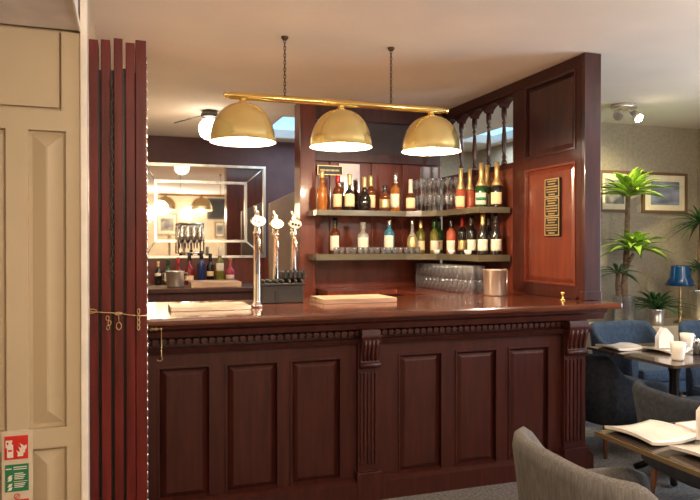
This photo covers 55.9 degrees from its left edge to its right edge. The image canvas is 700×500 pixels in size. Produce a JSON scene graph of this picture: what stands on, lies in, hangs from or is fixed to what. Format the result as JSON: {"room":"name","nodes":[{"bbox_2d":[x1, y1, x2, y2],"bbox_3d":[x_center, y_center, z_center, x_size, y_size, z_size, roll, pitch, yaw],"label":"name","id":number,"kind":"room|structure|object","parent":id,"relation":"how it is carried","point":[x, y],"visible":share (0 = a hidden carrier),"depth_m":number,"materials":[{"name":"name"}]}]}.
{"room":"bar","nodes":[
{"label":"bar","id":0,"kind":"room"},
{"bbox_2d":[0,0,80,499],"bbox_3d":[-2.205,0.062,2.366,2.350,2.640,0.100,0,0,-19],"label":"door","id":1,"kind":"structure","parent":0,"point":[40,229],"depth_m":2.66,"materials":[{"name":"beige paint"}]},
{"bbox_2d":[2,429,32,499],"bbox_3d":[-1.318,0.948,2.615,0.110,0.465,0.012,0,0,-19],"label":"safety sign","id":2,"kind":"object","parent":1,"relation":"attached to","point":[17,445],"visible":1,"depth_m":2.61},
{"bbox_2d":[0,0,77,30],"bbox_3d":[-1.880,-1.065,1.359,2.322,0.370,2.000,0,0,-19],"label":"trim","id":3,"kind":"structure","parent":1,"relation":"attached to","point":[56,14],"depth_m":2.48,"materials":[{"name":"paint"}]},
{"bbox_2d":[89,38,147,499],"bbox_3d":[-1.012,0.227,2.895,0.237,2.263,0.150,0,0,-19],"label":"shutter","id":4,"kind":"object","parent":1,"relation":"attached to","point":[118,358],"visible":1,"depth_m":2.83,"materials":[{"name":"brown wood"}]},
{"bbox_2d":[109,79,114,279],"bbox_3d":[-1.012,-0.297,2.803,0.017,0.853,0.017,0,0,26],"label":"chain","id":5,"kind":"object","parent":4,"relation":"hanging from","point":[110,79],"visible":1,"depth_m":2.80,"materials":[{"name":"metal"}]},
{"bbox_2d":[89,308,147,329],"bbox_3d":[-0.990,0.296,2.807,0.247,0.099,0.010,0,0,-18],"label":"hook","id":6,"kind":"object","parent":4,"relation":"attached to","point":[96,311],"visible":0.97,"depth_m":2.81,"materials":[{"name":"gold metal"}]},
{"bbox_2d":[135,164,135,402],"bbox_3d":[-0.952,0.289,2.927,0.003,2.118,0.110,0,0,-19],"label":"shutter","id":7,"kind":"object","parent":1,"relation":"attached to","point":[135,164],"depth_m":2.87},
{"bbox_2d":[88,0,100,473],"bbox_3d":[-1.930,0.042,5.048,0.080,2.640,4.800,0,0,-19],"label":"wall","id":8,"kind":"structure","parent":0,"point":[91,25],"depth_m":3.09,"materials":[{"name":"beige paint"}]},
{"bbox_2d":[80,0,89,499],"bbox_3d":[-1.099,0.059,2.735,0.026,2.640,0.115,0,0,-19],"label":"trim","id":9,"kind":"structure","parent":8,"relation":"attached to","point":[84,142],"depth_m":2.68,"materials":[{"name":"paint"}]},
{"bbox_2d":[89,39,98,499],"bbox_3d":[-1.107,0.234,2.863,0.036,2.248,0.150,0,0,-19],"label":"shutter","id":10,"kind":"object","parent":8,"relation":"attached to","point":[93,44],"depth_m":2.79,"materials":[{"name":"brown wood"}]},
{"bbox_2d":[98,70,101,499],"bbox_3d":[-1.087,0.289,2.880,0.012,2.118,0.110,0,0,-19],"label":"shutter","id":11,"kind":"object","parent":8,"relation":"attached to","point":[99,71],"depth_m":2.83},
{"bbox_2d":[101,39,111,499],"bbox_3d":[-1.061,0.232,2.878,0.037,2.252,0.150,0,0,-19],"label":"shutter","id":12,"kind":"object","parent":8,"relation":"attached to","point":[106,72],"depth_m":2.81,"materials":[{"name":"brown wood"}]},
{"bbox_2d":[110,70,114,499],"bbox_3d":[-1.040,0.287,2.896,0.014,2.122,0.110,0,0,-19],"label":"shutter","id":13,"kind":"object","parent":8,"relation":"attached to","point":[111,71],"depth_m":2.84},
{"bbox_2d":[114,38,123,499],"bbox_3d":[-1.013,0.227,2.895,0.036,2.262,0.150,0,0,-19],"label":"shutter","id":14,"kind":"object","parent":8,"relation":"attached to","point":[118,43],"depth_m":2.82,"materials":[{"name":"brown wood"}]},
{"bbox_2d":[123,69,126,499],"bbox_3d":[-0.994,0.282,2.912,0.012,2.132,0.110,0,0,-19],"label":"shutter","id":15,"kind":"object","parent":8,"relation":"attached to","point":[124,70],"depth_m":2.86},
{"bbox_2d":[126,42,135,499],"bbox_3d":[-0.967,0.234,2.910,0.037,2.248,0.150,0,0,-19],"label":"shutter","id":16,"kind":"object","parent":8,"relation":"attached to","point":[130,47],"depth_m":2.84,"materials":[{"name":"brown wood"}]},
{"bbox_2d":[135,40,146,499],"bbox_3d":[-0.926,0.226,2.924,0.044,2.263,0.150,0,0,-19],"label":"shutter","id":17,"kind":"object","parent":8,"relation":"attached to","point":[140,46],"depth_m":2.85,"materials":[{"name":"brown wood"}]},
{"bbox_2d":[146,135,472,285],"bbox_3d":[-0.542,0.019,8.108,4.600,2.640,0.100,0,0,-19],"label":"wall","id":18,"kind":"structure","parent":0,"point":[278,159],"depth_m":7.86,"materials":[{"name":"purple paint"}]},
{"bbox_2d":[146,162,265,257],"bbox_3d":[-1.662,-0.448,7.640,1.380,1.080,0.052,0,0,-19],"label":"wall mirror","id":19,"kind":"object","parent":18,"relation":"attached to","point":[223,198],"visible":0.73,"depth_m":7.64,"materials":[{"name":"clear glass"}]},
{"bbox_2d":[177,222,203,253],"bbox_3d":[-1.806,-0.133,7.476,0.296,0.352,0.170,0,0,-19],"label":"glass rack","id":20,"kind":"object","parent":19,"relation":"attached to","point":[200,236],"visible":1,"depth_m":7.41,"materials":[{"name":"silver metal"}]},
{"bbox_2d":[91,0,699,151],"bbox_3d":[0.642,-1.306,3.378,8.400,0.080,9.800,0,0,-19],"label":"ceiling","id":21,"kind":"structure","parent":0,"point":[449,54],"depth_m":4.17,"materials":[{"name":"paint"}]},
{"bbox_2d":[174,109,217,139],"bbox_3d":[-1.403,-1.151,6.063,0.422,0.269,0.200,0,0,-19],"label":"ceiling fan","id":22,"kind":"object","parent":21,"relation":"attached to","point":[205,126],"visible":0.63,"depth_m":6.03,"materials":[{"name":"metal"}]},
{"bbox_2d":[272,116,294,138],"bbox_3d":[-0.037,-1.358,7.266,1.820,0.115,1.340,0,0,-19],"label":"window","id":23,"kind":"structure","parent":21,"relation":"attached to","point":[284,127],"depth_m":7.53,"materials":[{"name":"glass"}]},
{"bbox_2d":[209,36,460,155],"bbox_3d":[-0.052,-0.949,4.042,1.594,0.640,0.384,0,0,-19],"label":"pendant light","id":24,"kind":"object","parent":21,"relation":"hanging from","point":[242,123],"visible":1,"depth_m":3.95,"materials":[{"name":"gold metal"}]},
{"bbox_2d":[463,127,512,143],"bbox_3d":[1.688,-1.359,7.521,0.590,0.115,1.110,0,0,-19],"label":"window","id":25,"kind":"structure","parent":21,"relation":"attached to","point":[496,134],"depth_m":7.96,"materials":[{"name":"glass"}]},
{"bbox_2d":[610,102,642,122],"bbox_3d":[2.405,-1.200,5.820,0.278,0.164,0.234,0,0,-19],"label":"ceiling spotlight","id":26,"kind":"object","parent":21,"relation":"attached to","point":[618,108],"visible":1,"depth_m":5.76,"materials":[{"name":"metal"}]},
{"bbox_2d":[476,142,595,321],"bbox_3d":[2.053,0.021,7.777,0.100,2.640,2.400,0,0,-19],"label":"wall","id":27,"kind":"structure","parent":0,"point":[496,151],"depth_m":8.26,"materials":[{"name":"beige paint"}]},
{"bbox_2d":[382,395,699,499],"bbox_3d":[0.642,1.399,3.398,8.400,0.050,9.800,0,0,-19],"label":"floor","id":28,"kind":"structure","parent":0,"point":[618,455],"depth_m":3.81,"materials":[{"name":"carpet"}]},
{"bbox_2d":[147,284,252,301],"bbox_3d":[-1.536,0.852,6.350,1.420,1.000,0.600,0,0,-19],"label":"shelf","id":29,"kind":"object","parent":28,"relation":"on","point":[156,293],"visible":0.1,"depth_m":6.13,"materials":[{"name":"brown wood"}]},
{"bbox_2d":[155,261,161,284],"bbox_3d":[-2.013,0.241,6.922,0.071,0.242,0.073,0,0,-11],"label":"bottle","id":30,"kind":"object","parent":29,"relation":"on","point":[158,273],"visible":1,"depth_m":6.89,"materials":[{"name":"black glass"}]},
{"bbox_2d":[162,271,187,286],"bbox_3d":[-1.669,0.275,6.301,0.177,0.150,0.177,0,0,26],"label":"ice bucket","id":31,"kind":"object","parent":29,"relation":"on","point":[173,278],"visible":1,"depth_m":6.23,"materials":[{"name":"metal"}]},
{"bbox_2d":[197,251,204,279],"bbox_3d":[-1.591,0.184,7.066,0.083,0.352,0.084,0,0,-17],"label":"bottle","id":32,"kind":"object","parent":29,"relation":"on","point":[201,264],"visible":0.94,"depth_m":7.04,"materials":[{"name":"blue glass"}]},
{"bbox_2d":[207,254,213,279],"bbox_3d":[-1.501,0.199,7.096,0.079,0.322,0.081,0,0,-8],"label":"bottle","id":33,"kind":"object","parent":29,"relation":"on","point":[210,266],"visible":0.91,"depth_m":7.07,"materials":[{"name":"black glass"}]},
{"bbox_2d":[188,280,240,287],"bbox_3d":[-1.307,0.323,6.371,0.470,0.055,0.300,0,0,-19],"label":"wooden box","id":34,"kind":"object","parent":29,"relation":"on","point":[193,283],"visible":1,"depth_m":6.24,"materials":[{"name":"brown wood"}]},
{"bbox_2d":[215,247,223,279],"bbox_3d":[-1.407,0.164,7.128,0.094,0.392,0.097,0,0,-13],"label":"bottle","id":35,"kind":"object","parent":29,"relation":"on","point":[219,264],"visible":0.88,"depth_m":7.09,"materials":[{"name":"green glass"}]},
{"bbox_2d":[147,257,267,285],"bbox_3d":[-1.617,0.715,7.270,1.880,1.260,0.797,0,0,-19],"label":"panel","id":36,"kind":"object","parent":28,"relation":"on","point":[243,267],"depth_m":7.67,"materials":[{"name":"brown wood"}]},
{"bbox_2d":[185,253,193,283],"bbox_3d":[-1.710,0.195,7.025,0.098,0.332,0.101,0,0,-16],"label":"bottle","id":37,"kind":"object","parent":36,"relation":"on","point":[189,269],"visible":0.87,"depth_m":6.99,"materials":[{"name":"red glass"}]},
{"bbox_2d":[148,280,252,285],"bbox_3d":[-1.616,0.378,7.265,1.880,0.035,0.790,0,0,-19],"label":"shelf","id":38,"kind":"object","parent":36,"relation":"attached to","point":[150,282],"depth_m":7.30,"materials":[{"name":"brown wood"}]},
{"bbox_2d":[226,258,234,279],"bbox_3d":[-1.298,0.224,7.165,0.102,0.272,0.105,0,0,2],"label":"bottle","id":39,"kind":"object","parent":36,"relation":"on","point":[230,272],"visible":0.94,"depth_m":7.13,"materials":[{"name":"glass"}]},
{"bbox_2d":[268,192,294,279],"bbox_3d":[-0.450,0.351,7.128,0.860,1.990,0.060,0,0,-19],"label":"arched panel","id":40,"kind":"object","parent":28,"relation":"on","point":[283,206],"visible":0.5,"depth_m":7.01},
{"bbox_2d":[126,291,621,499],"bbox_3d":[0.089,0.820,4.074,3.051,1.098,1.009,0,0,-19],"label":"bar counter","id":41,"kind":"object","parent":28,"relation":"on","point":[411,395],"depth_m":3.62,"materials":[{"name":"brown wood"}]},
{"bbox_2d":[168,302,250,311],"bbox_3d":[-0.798,0.319,3.735,0.435,0.023,0.260,0,0,-19],"label":"cutting board","id":42,"kind":"object","parent":41,"relation":"on","point":[209,306],"visible":1,"depth_m":3.66,"materials":[{"name":"brown wood"}]},
{"bbox_2d":[170,302,246,306],"bbox_3d":[-0.798,0.321,3.735,0.423,0.019,0.248,0,0,-19],"label":"tray","id":43,"kind":"object","parent":42,"relation":"on","point":[209,304],"depth_m":3.77,"materials":[{"name":"brown wood"}]},
{"bbox_2d":[250,206,265,307],"bbox_3d":[-0.530,0.037,3.792,0.098,0.584,0.098,0,0,26],"label":"tap","id":44,"kind":"object","parent":41,"relation":"on","point":[257,221],"visible":1,"depth_m":3.79,"materials":[{"name":"silver metal"}]},
{"bbox_2d":[270,210,283,279],"bbox_3d":[-0.476,0.034,4.269,0.098,0.584,0.098,0,0,26],"label":"tap","id":45,"kind":"object","parent":41,"relation":"on","point":[276,223],"visible":0.86,"depth_m":4.27,"materials":[{"name":"silver metal"}]},
{"bbox_2d":[261,270,305,303],"bbox_3d":[-0.433,0.226,4.143,0.290,0.204,0.180,0,0,-19],"label":"drip","id":46,"kind":"object","parent":41,"relation":"on","point":[288,289],"visible":0.91,"depth_m":4.08,"materials":[{"name":"black rubber"}]},
{"bbox_2d":[278,270,305,278],"bbox_3d":[-0.365,0.151,4.161,0.150,0.055,0.150,0,0,-19],"label":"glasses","id":47,"kind":"object","parent":46,"relation":"on","point":[285,274],"depth_m":4.10,"materials":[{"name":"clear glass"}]},
{"bbox_2d":[288,210,301,270],"bbox_3d":[-0.362,0.033,4.308,0.099,0.584,0.100,0,0,22],"label":"tap","id":48,"kind":"object","parent":41,"relation":"on","point":[294,223],"visible":0.82,"depth_m":4.31,"materials":[{"name":"silver metal"}]},
{"bbox_2d":[310,294,396,303],"bbox_3d":[0.017,0.313,4.234,0.480,0.028,0.320,0,0,-19],"label":"cutting board","id":49,"kind":"object","parent":41,"relation":"on","point":[360,298],"visible":1,"depth_m":4.13,"materials":[{"name":"brown wood"}]},
{"bbox_2d":[314,295,391,298],"bbox_3d":[0.017,0.315,4.234,0.468,0.024,0.308,0,0,-19],"label":"tray","id":50,"kind":"object","parent":49,"relation":"on","point":[320,296],"depth_m":4.21,"materials":[{"name":"brown wood"}]},
{"bbox_2d":[147,293,621,326],"bbox_3d":[0.089,0.348,4.079,3.055,0.037,1.000,0,0,-19],"label":"countertop","id":51,"kind":"structure","parent":41,"relation":"on","point":[159,314],"depth_m":3.80,"materials":[{"name":"brown wood"}]},
{"bbox_2d":[483,269,506,295],"bbox_3d":[1.036,0.231,4.717,0.172,0.185,0.172,0,0,-19],"label":"ice bucket","id":52,"kind":"object","parent":41,"relation":"on","point":[494,280],"visible":1,"depth_m":4.65,"materials":[{"name":"metal"}]},
{"bbox_2d":[295,104,509,297],"bbox_3d":[0.376,0.040,5.458,1.390,2.637,1.310,0,0,-19],"label":"bar","id":53,"kind":"object","parent":28,"relation":"on","point":[344,273],"visible":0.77,"depth_m":5.90,"materials":[{"name":"red wood"}]},
{"bbox_2d":[317,170,326,209],"bbox_3d":[-0.236,-0.502,5.578,0.087,0.337,0.088,0,0,3],"label":"bottle","id":54,"kind":"object","parent":53,"relation":"on","point":[321,190],"visible":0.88,"depth_m":5.54,"materials":[{"name":"orange glass"}]},
{"bbox_2d":[317,165,342,175],"bbox_3d":[-0.177,-0.704,5.836,0.234,0.084,0.016,0,0,-19],"label":"plaque","id":55,"kind":"object","parent":53,"relation":"attached to","point":[328,170],"visible":0.98,"depth_m":5.83,"materials":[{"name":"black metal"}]},
{"bbox_2d":[330,218,339,253],"bbox_3d":[-0.128,-0.120,5.649,0.087,0.302,0.089,0,0,12],"label":"bottle","id":56,"kind":"object","parent":53,"relation":"on","point":[334,234],"visible":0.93,"depth_m":5.62,"materials":[{"name":"black glass"}]},
{"bbox_2d":[333,176,342,209],"bbox_3d":[-0.104,-0.485,5.654,0.085,0.302,0.087,0,0,9],"label":"bottle","id":57,"kind":"object","parent":53,"relation":"on","point":[337,191],"visible":0.93,"depth_m":5.62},
{"bbox_2d":[344,174,354,209],"bbox_3d":[-0.004,-0.489,5.593,0.091,0.312,0.093,0,0,-4],"label":"bottle","id":58,"kind":"object","parent":53,"relation":"on","point":[349,197],"visible":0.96,"depth_m":5.56,"materials":[{"name":"black glass"}]},
{"bbox_2d":[357,222,368,253],"bbox_3d":[0.114,-0.105,5.731,0.102,0.272,0.105,0,0,3],"label":"bottle","id":59,"kind":"object","parent":53,"relation":"on","point":[362,237],"visible":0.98,"depth_m":5.69,"materials":[{"name":"clear glass"}]},
{"bbox_2d":[358,177,370,209],"bbox_3d":[0.124,-0.480,5.637,0.114,0.292,0.116,0,0,14],"label":"bottle","id":60,"kind":"object","parent":53,"relation":"on","point":[364,200],"visible":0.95,"depth_m":5.60,"materials":[{"name":"black glass"}]},
{"bbox_2d":[366,176,375,210],"bbox_3d":[0.180,-0.491,5.751,0.091,0.312,0.093,0,0,1],"label":"bottle","id":61,"kind":"object","parent":53,"relation":"on","point":[371,191],"visible":0.73,"depth_m":5.72,"materials":[{"name":"orange glass"}]},
{"bbox_2d":[379,185,389,210],"bbox_3d":[0.300,-0.445,5.708,0.098,0.222,0.101,0,0,7],"label":"bottle","id":62,"kind":"object","parent":53,"relation":"on","point":[384,198],"visible":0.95,"depth_m":5.67,"materials":[{"name":"black glass"}]},
{"bbox_2d":[384,219,394,252],"bbox_3d":[0.345,-0.121,5.810,0.094,0.302,0.097,0,0,16],"label":"bottle","id":63,"kind":"object","parent":53,"relation":"on","point":[389,235],"visible":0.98,"depth_m":5.78,"materials":[{"name":"blue glass"}]},
{"bbox_2d":[390,173,400,210],"bbox_3d":[0.398,-0.506,5.793,0.091,0.342,0.093,0,0,17],"label":"bottle","id":64,"kind":"object","parent":53,"relation":"on","point":[395,193],"visible":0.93,"depth_m":5.76,"materials":[{"name":"orange glass"}]},
{"bbox_2d":[316,286,483,295],"bbox_3d":[0.463,0.359,5.432,1.215,0.040,1.180,0,0,-19],"label":"countertop","id":65,"kind":"structure","parent":53,"relation":"on","point":[401,290],"depth_m":5.56,"materials":[{"name":"red wood"}]},
{"bbox_2d":[307,253,509,261],"bbox_3d":[0.427,0.059,5.370,1.310,0.050,1.110,0,0,-19],"label":"shelf","id":66,"kind":"object","parent":53,"relation":"attached to","point":[311,257],"depth_m":5.50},
{"bbox_2d":[307,206,509,218],"bbox_3d":[0.427,-0.308,5.367,1.310,0.045,1.110,0,0,-19],"label":"shelf","id":67,"kind":"object","parent":53,"relation":"attached to","point":[312,213],"depth_m":5.51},
{"bbox_2d":[405,179,415,210],"bbox_3d":[0.529,-0.476,5.764,0.091,0.282,0.093,0,0,5],"label":"bottle","id":68,"kind":"object","parent":53,"relation":"on","point":[410,201],"visible":0.97,"depth_m":5.73,"materials":[{"name":"glass"}]},
{"bbox_2d":[406,219,417,252],"bbox_3d":[0.551,-0.121,5.827,0.103,0.302,0.106,0,0,17],"label":"bottle","id":69,"kind":"object","parent":53,"relation":"on","point":[412,240],"visible":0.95,"depth_m":5.79,"materials":[{"name":"clear glass"}]},
{"bbox_2d":[416,219,424,252],"bbox_3d":[0.633,-0.122,5.897,0.083,0.302,0.085,0,0,8],"label":"wine bottle","id":70,"kind":"object","parent":53,"relation":"on","point":[420,234],"visible":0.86,"depth_m":5.86,"materials":[{"name":"green glass"}]},
{"bbox_2d":[430,219,438,252],"bbox_3d":[0.744,-0.121,5.819,0.083,0.302,0.085,0,0,-2],"label":"wine bottle","id":71,"kind":"object","parent":53,"relation":"on","point":[434,234],"visible":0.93,"depth_m":5.79,"materials":[{"name":"green glass"}]},
{"bbox_2d":[437,218,443,252],"bbox_3d":[0.800,-0.127,5.933,0.083,0.312,0.085,0,0,18],"label":"wine bottle","id":72,"kind":"object","parent":53,"relation":"on","point":[441,233],"visible":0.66,"depth_m":5.90,"materials":[{"name":"green glass"}]},
{"bbox_2d":[446,218,455,253],"bbox_3d":[0.859,-0.119,5.605,0.079,0.302,0.081,0,0,17],"label":"wine bottle","id":73,"kind":"object","parent":53,"relation":"on","point":[451,234],"visible":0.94,"depth_m":5.58,"materials":[{"name":"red glass"}]},
{"bbox_2d":[455,168,465,208],"bbox_3d":[0.914,-0.503,5.441,0.087,0.342,0.089,0,0,23],"label":"champagne bottle","id":74,"kind":"object","parent":53,"relation":"on","point":[460,197],"visible":0.93,"depth_m":5.41,"materials":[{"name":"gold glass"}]},
{"bbox_2d":[457,217,465,253],"bbox_3d":[0.951,-0.124,5.583,0.083,0.312,0.085,0,0,6],"label":"wine bottle","id":75,"kind":"object","parent":53,"relation":"on","point":[461,234],"visible":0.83,"depth_m":5.55,"materials":[{"name":"black glass"}]},
{"bbox_2d":[465,169,474,207],"bbox_3d":[0.998,-0.504,5.490,0.087,0.342,0.089,0,0,0],"label":"champagne bottle","id":76,"kind":"object","parent":53,"relation":"on","point":[470,191],"visible":0.82,"depth_m":5.46,"materials":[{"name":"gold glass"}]},
{"bbox_2d":[466,215,476,253],"bbox_3d":[0.978,-0.122,5.317,0.083,0.312,0.085,0,0,-2],"label":"wine bottle","id":77,"kind":"object","parent":53,"relation":"on","point":[471,233],"visible":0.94,"depth_m":5.29,"materials":[{"name":"black glass"}]},
{"bbox_2d":[475,163,486,206],"bbox_3d":[1.020,-0.503,5.128,0.093,0.347,0.096,0,0,17],"label":"champagne bottle","id":78,"kind":"object","parent":53,"relation":"on","point":[481,189],"visible":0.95,"depth_m":5.10,"materials":[{"name":"green glass"}]},
{"bbox_2d":[477,214,488,254],"bbox_3d":[1.036,-0.123,5.147,0.087,0.317,0.089,0,0,9],"label":"wine bottle","id":79,"kind":"object","parent":53,"relation":"on","point":[482,237],"visible":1,"depth_m":5.12,"materials":[{"name":"black glass"}]},
{"bbox_2d":[484,165,491,206],"bbox_3d":[1.092,-0.504,5.258,0.093,0.347,0.095,0,0,22],"label":"champagne bottle","id":80,"kind":"object","parent":53,"relation":"on","point":[487,167],"visible":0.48,"depth_m":5.23,"materials":[{"name":"gold glass"}]},
{"bbox_2d":[490,213,501,254],"bbox_3d":[1.122,-0.123,5.081,0.089,0.317,0.091,0,0,-1],"label":"wine bottle","id":81,"kind":"object","parent":53,"relation":"on","point":[495,235],"visible":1,"depth_m":5.05,"materials":[{"name":"black glass"}]},
{"bbox_2d":[491,162,502,206],"bbox_3d":[1.131,-0.503,5.082,0.093,0.347,0.095,0,0,23],"label":"champagne bottle","id":82,"kind":"object","parent":53,"relation":"on","point":[496,189],"visible":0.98,"depth_m":5.05,"materials":[{"name":"black glass"}]},
{"bbox_2d":[442,52,600,300],"bbox_3d":[1.238,0.042,5.231,0.135,2.637,2.055,0,0,-19],"label":"wooden partition","id":83,"kind":"object","parent":28,"relation":"on","point":[557,108],"visible":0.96,"depth_m":4.66,"materials":[{"name":"red wood"}]},
{"bbox_2d":[544,177,561,235],"bbox_3d":[1.398,-0.294,4.551,0.019,0.400,0.170,0,0,-19],"label":"plaque","id":84,"kind":"object","parent":83,"relation":"attached to","point":[553,186],"visible":1,"depth_m":4.53,"materials":[{"name":"gold metal"}]},
{"bbox_2d":[512,426,658,499],"bbox_3d":[0.855,0.986,1.990,0.624,0.802,0.638,0,0,-16],"label":"tub chair","id":85,"kind":"object","parent":28,"relation":"on","point":[541,474],"visible":1,"depth_m":1.89,"materials":[{"name":"grey fabric"}]},
{"bbox_2d":[585,353,668,458],"bbox_3d":[1.768,1.021,4.582,0.624,0.692,0.638,0,0,-19],"label":"tub chair","id":86,"kind":"object","parent":28,"relation":"on","point":[609,400],"visible":0.46,"depth_m":4.28,"materials":[{"name":"blue fabric"}]},
{"bbox_2d":[624,375,647,381],"bbox_3d":[1.832,0.955,4.603,0.490,0.100,0.456,0,0,-19],"label":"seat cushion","id":87,"kind":"object","parent":86,"relation":"on","point":[633,378],"depth_m":4.61,"materials":[{"name":"blue fabric"}]},
{"bbox_2d":[590,320,685,396],"bbox_3d":[2.315,0.981,5.309,0.638,0.762,0.624,0,0,-19],"label":"tub chair","id":88,"kind":"object","parent":28,"relation":"on","point":[630,331],"visible":0.32,"depth_m":5.37,"materials":[{"name":"blue fabric"}]},
{"bbox_2d":[638,361,685,380],"bbox_3d":[2.337,0.950,5.245,0.456,0.100,0.490,0,0,-19],"label":"seat cushion","id":89,"kind":"object","parent":88,"relation":"on","point":[646,371],"depth_m":5.00,"materials":[{"name":"blue fabric"}]},
{"bbox_2d":[587,343,699,486],"bbox_3d":[1.967,0.994,4.005,0.712,0.748,0.712,0,0,-19],"label":"dining table","id":90,"kind":"object","parent":28,"relation":"on","point":[661,358],"visible":0.38,"depth_m":3.94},
{"bbox_2d":[595,342,642,350],"bbox_3d":[1.688,0.603,4.139,0.200,0.029,0.200,0,0,-22],"label":"square plate","id":91,"kind":"object","parent":90,"relation":"on","point":[622,346],"visible":1,"depth_m":4.12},
{"bbox_2d":[639,346,692,352],"bbox_3d":[1.941,0.604,4.046,0.220,0.029,0.220,0,0,-25],"label":"square plate","id":92,"kind":"object","parent":90,"relation":"on","point":[667,350],"visible":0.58,"depth_m":4.01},
{"bbox_2d":[655,327,673,347],"bbox_3d":[1.935,0.539,4.064,0.095,0.125,0.044,0,0,-7],"label":"folded napkin","id":93,"kind":"object","parent":92,"relation":"on","point":[663,337],"visible":0.78,"depth_m":4.04,"materials":[{"name":"white fabric"}]},
{"bbox_2d":[670,341,687,360],"bbox_3d":[1.862,0.571,3.728,0.104,0.100,0.086,0,0,15],"label":"mug","id":94,"kind":"object","parent":90,"relation":"on","point":[677,348],"visible":1,"depth_m":3.70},
{"bbox_2d":[679,333,695,347],"bbox_3d":[2.139,0.572,4.171,0.104,0.090,0.086,0,0,15],"label":"mug","id":95,"kind":"object","parent":90,"relation":"on","point":[688,338],"visible":0.73,"depth_m":4.14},
{"bbox_2d":[595,420,699,477],"bbox_3d":[1.317,1.008,2.067,0.712,0.748,0.762,0,0,-19],"label":"dining table","id":96,"kind":"object","parent":28,"relation":"on","point":[689,463],"visible":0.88,"depth_m":2.09,"materials":[{"name":"brown wood"}]},
{"bbox_2d":[604,419,695,445],"bbox_3d":[1.023,0.618,2.244,0.210,0.029,0.210,0,0,-22],"label":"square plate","id":97,"kind":"object","parent":96,"relation":"on","point":[653,432],"visible":0.99,"depth_m":2.23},
{"bbox_2d":[669,444,699,456],"bbox_3d":[1.186,0.620,1.982,0.290,0.029,0.290,0,0,-19],"label":"square plate","id":98,"kind":"object","parent":96,"relation":"on","point":[690,449],"visible":1,"depth_m":2.05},
{"bbox_2d":[675,421,695,432],"bbox_3d":[1.186,0.614,2.262,0.100,0.033,0.090,0,0,-19],"label":"folded cloth","id":99,"kind":"object","parent":96,"relation":"on","point":[690,425],"visible":0.42,"depth_m":2.26,"materials":[{"name":"white fabric"}]},
{"bbox_2d":[632,380,699,493],"bbox_3d":[1.851,1.045,3.408,0.624,0.662,0.638,0,0,-13],"label":"tub chair","id":100,"kind":"object","parent":28,"relation":"on","point":[650,403],"visible":0.59,"depth_m":3.33,"materials":[{"name":"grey fabric"}]},
{"bbox_2d":[678,320,699,344],"bbox_3d":[3.068,0.980,5.352,0.638,0.762,0.624,0,0,-2],"label":"tub chair","id":101,"kind":"object","parent":28,"relation":"on","point":[687,326],"visible":0.22,"depth_m":5.58,"materials":[{"name":"blue fabric"}]},
{"bbox_2d":[685,367,699,396],"bbox_3d":[2.665,0.988,4.348,0.624,0.762,0.638,0,0,-19],"label":"tub chair","id":102,"kind":"object","parent":28,"relation":"on","point":[693,373],"visible":0.32,"depth_m":4.50,"materials":[{"name":"blue fabric"}]},
{"bbox_2d":[596,122,696,320],"bbox_3d":[3.134,0.028,6.930,1.400,2.640,0.100,0,0,-19],"label":"wall","id":103,"kind":"structure","parent":0,"point":[624,147],"depth_m":6.87,"materials":[{"name":"paint"}]},
{"bbox_2d":[601,170,629,211],"bbox_3d":[2.684,-0.596,6.703,0.365,0.420,0.030,0,0,-19],"label":"framed picture","id":104,"kind":"object","parent":103,"relation":"attached to","point":[609,202],"visible":0.38,"depth_m":6.69,"materials":[{"name":"brown wood"}]},
{"bbox_2d":[605,179,623,203],"bbox_3d":[2.688,-0.592,6.702,0.234,0.244,0.003,0,0,-19],"label":"print","id":105,"kind":"object","parent":104,"relation":"attached to","point":[609,198],"depth_m":6.69},
{"bbox_2d":[586,317,690,353],"bbox_3d":[3.002,1.035,6.550,1.700,0.630,0.550,0,0,-19],"label":"trim","id":106,"kind":"structure","parent":103,"relation":"attached to","point":[672,327],"depth_m":6.29,"materials":[{"name":"beige paint"}]},
{"bbox_2d":[600,167,682,320],"bbox_3d":[2.675,-0.033,6.257,0.907,1.508,0.700,0,0,-19],"label":"dracaena plant","id":107,"kind":"object","parent":106,"relation":"on","point":[631,184],"visible":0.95,"depth_m":6.30,"materials":[{"name":"green plant"}]},
{"bbox_2d":[628,289,696,324],"bbox_3d":[2.956,0.550,6.372,0.724,0.341,0.708,0,0,-13],"label":"potted palm","id":108,"kind":"object","parent":106,"relation":"on","point":[657,305],"visible":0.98,"depth_m":6.33,"materials":[{"name":"plant"}]},
{"bbox_2d":[648,308,664,324],"bbox_3d":[2.964,0.644,6.380,0.156,0.154,0.156,0,0,-19],"label":"pot","id":109,"kind":"object","parent":108,"relation":"on","point":[656,315],"depth_m":6.32,"materials":[{"name":"metal"}]},
{"bbox_2d":[665,265,695,322],"bbox_3d":[3.263,0.438,6.523,0.280,0.564,0.280,0,0,-19],"label":"table lamp","id":110,"kind":"object","parent":106,"relation":"on","point":[679,276],"visible":0.89,"depth_m":6.45,"materials":[{"name":"fabric"}]},
{"bbox_2d":[669,206,699,319],"bbox_3d":[3.477,0.136,6.593,0.619,1.166,0.607,0,0,28],"label":"palm plant","id":111,"kind":"object","parent":106,"relation":"on","point":[694,293],"visible":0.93,"depth_m":6.58,"materials":[{"name":"green plant"}]},
{"bbox_2d":[641,172,687,212],"bbox_3d":[3.295,-0.597,6.910,0.585,0.420,0.030,0,0,-19],"label":"framed picture","id":112,"kind":"object","parent":103,"relation":"attached to","point":[677,197],"visible":0.88,"depth_m":6.92,"materials":[{"name":"brown wood"}]},
{"bbox_2d":[651,181,678,204],"bbox_3d":[3.301,-0.593,6.911,0.374,0.244,0.003,0,0,-19],"label":"print","id":113,"kind":"object","parent":112,"relation":"attached to","point":[671,194],"depth_m":6.91},
{"bbox_2d":[697,129,699,288],"bbox_3d":[4.958,0.053,3.590,0.100,2.640,7.400,0,0,-19],"label":"wall","id":114,"kind":"structure","parent":0,"point":[698,130],"depth_m":7.05,"materials":[{"name":"paint"}]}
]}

